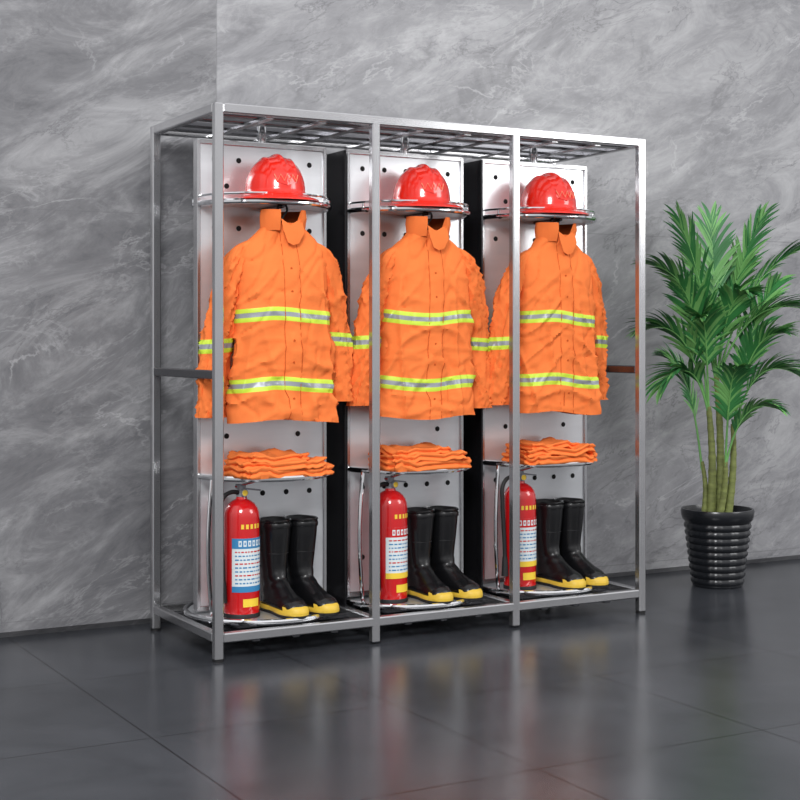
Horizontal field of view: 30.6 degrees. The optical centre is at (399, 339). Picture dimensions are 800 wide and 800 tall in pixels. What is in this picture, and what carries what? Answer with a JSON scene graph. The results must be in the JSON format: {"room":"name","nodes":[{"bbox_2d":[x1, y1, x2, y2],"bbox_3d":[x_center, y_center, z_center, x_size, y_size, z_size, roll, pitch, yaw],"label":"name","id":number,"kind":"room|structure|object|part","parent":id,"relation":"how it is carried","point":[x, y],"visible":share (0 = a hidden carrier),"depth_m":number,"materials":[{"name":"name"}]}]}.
{"room":"emergency services station","nodes":[
{"label":"emergency services station","id":0,"kind":"room"},
{"bbox_2d":[0,0,799,637],"bbox_3d":[0.226,-0.598,6.725,13.000,3.500,0.200,0,0,-29],"label":"wall","id":1,"kind":"structure","parent":0,"point":[711,88],"depth_m":6.18,"materials":[{"name":"grey stone"}]},
{"bbox_2d":[0,559,799,799],"bbox_3d":[2.419,1.202,2.819,13.000,0.100,9.200,0,0,-29],"label":"floor","id":2,"kind":"structure","parent":0,"point":[695,695],"depth_m":4.59,"materials":[{"name":"tile"}]},
{"bbox_2d":[150,102,645,662],"bbox_3d":[0.022,0.152,5.975,1.950,2.000,0.690,0,0,-29],"label":"rack","id":3,"kind":"object","parent":2,"relation":"on","point":[353,186],"visible":0.66,"depth_m":5.82,"materials":[{"name":"silver metal"}]},
{"bbox_2d":[224,482,260,619],"bbox_3d":[-0.597,0.782,5.479,0.140,0.512,0.150,0,0,12],"label":"fire extinguisher","id":4,"kind":"object","parent":3,"relation":"on","point":[241,515],"visible":0.94,"depth_m":5.43,"materials":[{"name":"red metal"}]},
{"bbox_3d":[-0.537,0.128,5.660,0.546,1.912,0.060,0,0,-29],"label":"swivel panel","id":5,"kind":"part","parent":3,"relation":"part of","materials":[{"name":"metal"}]},
{"bbox_2d":[236,154,318,201],"bbox_3d":[-0.474,-0.611,5.530,0.328,0.186,0.380,0,0,-25],"label":"helmet","id":6,"kind":"object","parent":3,"relation":"on","point":[277,175],"visible":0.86,"depth_m":5.43,"materials":[{"name":"red plastic"}]},
{"bbox_2d":[224,448,333,479],"bbox_3d":[-0.466,0.462,5.523,0.405,0.100,0.265,0,0,-31],"label":"trousers","id":7,"kind":"object","parent":3,"relation":"on","point":[273,462],"visible":0.98,"depth_m":5.42,"materials":[{"name":"orange fabric"}]},
{"bbox_2d":[276,205,287,222],"bbox_3d":[-0.443,-0.424,5.495,0.326,0.184,0.026,0,0,-29],"label":"clothes hanger","id":8,"kind":"object","parent":3,"relation":"hanging from","point":[286,211],"visible":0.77,"depth_m":5.50,"materials":[{"name":"black"}]},
{"bbox_2d":[194,209,352,423],"bbox_3d":[-0.443,-0.087,5.495,0.651,0.802,0.218,0,0,-29],"label":"jacket","id":9,"kind":"object","parent":8,"relation":"hanging from","point":[285,306],"visible":0.98,"depth_m":5.41,"materials":[{"name":"orange fabric"}]},
{"bbox_2d":[260,516,308,618],"bbox_3d":[-0.444,0.860,5.538,0.122,0.355,0.307,0,0,-33],"label":"rubber boot","id":10,"kind":"object","parent":3,"relation":"on","point":[278,598],"visible":0.94,"depth_m":5.54,"materials":[{"name":"black rubber"}]},
{"bbox_2d":[284,514,338,616],"bbox_3d":[-0.342,0.860,5.599,0.122,0.355,0.307,0,0,-39],"label":"rubber boot","id":11,"kind":"object","parent":3,"relation":"on","point":[300,571],"visible":0.72,"depth_m":5.59,"materials":[{"name":"black rubber"}]},
{"bbox_2d":[380,475,407,603],"bbox_3d":[-0.039,0.782,5.792,0.140,0.512,0.150,0,0,2],"label":"fire extinguisher","id":12,"kind":"object","parent":3,"relation":"on","point":[393,504],"visible":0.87,"depth_m":5.74,"materials":[{"name":"red metal"}]},
{"bbox_3d":[0.018,0.128,5.972,0.546,1.912,0.060,0,0,-29],"label":"swivel panel","id":13,"kind":"part","parent":3,"relation":"part of","materials":[{"name":"metal"}]},
{"bbox_2d":[346,216,491,419],"bbox_3d":[0.108,-0.087,5.809,0.662,0.802,0.216,0,0,-27],"label":"jacket","id":14,"kind":"object","parent":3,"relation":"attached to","point":[434,312],"visible":0.94,"depth_m":5.72,"materials":[{"name":"orange fabric"}]},
{"bbox_2d":[368,442,470,471],"bbox_3d":[0.079,0.462,5.829,0.403,0.098,0.266,0,0,-31],"label":"trousers","id":15,"kind":"object","parent":3,"relation":"on","point":[425,456],"visible":0.93,"depth_m":5.72,"materials":[{"name":"orange fabric"}]},
{"bbox_2d":[385,164,462,208],"bbox_3d":[0.085,-0.611,5.843,0.328,0.186,0.380,0,0,-21],"label":"helmet","id":16,"kind":"object","parent":3,"relation":"on","point":[423,183],"visible":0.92,"depth_m":5.74,"materials":[{"name":"red plastic"}]},
{"bbox_2d":[422,212,432,229],"bbox_3d":[0.109,-0.424,5.804,0.326,0.184,0.026,0,0,-29],"label":"clothes hanger","id":17,"kind":"object","parent":3,"relation":"hanging from","point":[431,215],"visible":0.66,"depth_m":5.80,"materials":[{"name":"black"}]},
{"bbox_2d":[407,507,452,603],"bbox_3d":[0.110,0.860,5.848,0.122,0.355,0.307,0,0,-31],"label":"rubber boot","id":18,"kind":"object","parent":3,"relation":"on","point":[423,584],"visible":0.91,"depth_m":5.85,"materials":[{"name":"black rubber"}]},
{"bbox_2d":[426,505,482,600],"bbox_3d":[0.215,0.860,5.912,0.122,0.355,0.307,0,0,-41],"label":"rubber boot","id":19,"kind":"object","parent":3,"relation":"on","point":[443,565],"visible":0.77,"depth_m":5.90,"materials":[{"name":"black rubber"}]},
{"bbox_2d":[500,468,536,589],"bbox_3d":[0.499,0.782,6.095,0.139,0.512,0.150,0,0,17],"label":"fire extinguisher","id":20,"kind":"object","parent":3,"relation":"on","point":[528,528],"visible":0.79,"depth_m":6.04,"materials":[{"name":"red metal"}]},
{"bbox_3d":[0.573,0.128,6.284,0.546,1.912,0.060,0,0,-29],"label":"swivel panel","id":21,"kind":"part","parent":3,"relation":"part of","materials":[{"name":"metal"}]},
{"bbox_2d":[501,437,597,464],"bbox_3d":[0.630,0.463,6.136,0.399,0.098,0.263,0,0,-31],"label":"trousers","id":22,"kind":"object","parent":3,"relation":"on","point":[550,450],"visible":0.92,"depth_m":6.03,"materials":[{"name":"orange fabric"}]},
{"bbox_2d":[520,172,589,215],"bbox_3d":[0.622,-0.611,6.145,0.328,0.186,0.380,0,0,-31],"label":"helmet","id":23,"kind":"object","parent":3,"relation":"on","point":[551,191],"visible":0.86,"depth_m":6.04,"materials":[{"name":"red plastic"}]},
{"bbox_2d":[536,499,585,589],"bbox_3d":[0.667,0.860,6.162,0.122,0.355,0.307,0,0,-34],"label":"rubber boot","id":24,"kind":"object","parent":3,"relation":"on","point":[552,570],"visible":0.94,"depth_m":6.16,"materials":[{"name":"black rubber"}]},
{"bbox_2d":[554,497,608,587],"bbox_3d":[0.766,0.860,6.221,0.122,0.355,0.307,0,0,-37],"label":"rubber boot","id":25,"kind":"object","parent":3,"relation":"on","point":[573,511],"visible":0.67,"depth_m":6.21,"materials":[{"name":"black rubber"}]},
{"bbox_3d":[0.646,-0.424,6.106,0.326,0.184,0.026,0,0,-29],"label":"clothes hanger","id":26,"kind":"object","parent":3,"relation":"hanging from","visible":0},
{"bbox_2d":[488,222,609,414],"bbox_3d":[0.646,-0.085,6.107,0.660,0.806,0.218,0,0,-32],"label":"jacket","id":27,"kind":"object","parent":26,"relation":"hanging from","point":[563,325],"visible":0.85,"depth_m":6.02,"materials":[{"name":"orange fabric"}]},
{"bbox_2d":[625,200,799,588],"bbox_3d":[1.540,0.242,6.801,0.884,1.819,0.624,0,0,-29],"label":"potted palm","id":28,"kind":"object","parent":2,"relation":"on","point":[717,530],"visible":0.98,"depth_m":6.79,"materials":[{"name":"green plant"}]},
{"bbox_2d":[681,504,754,588],"bbox_3d":[1.491,0.971,6.856,0.340,0.362,0.340,0,0,-29],"label":"pot","id":29,"kind":"object","parent":28,"relation":"attached to","point":[717,538],"depth_m":6.74,"materials":[{"name":"black ceramic"}]}
]}

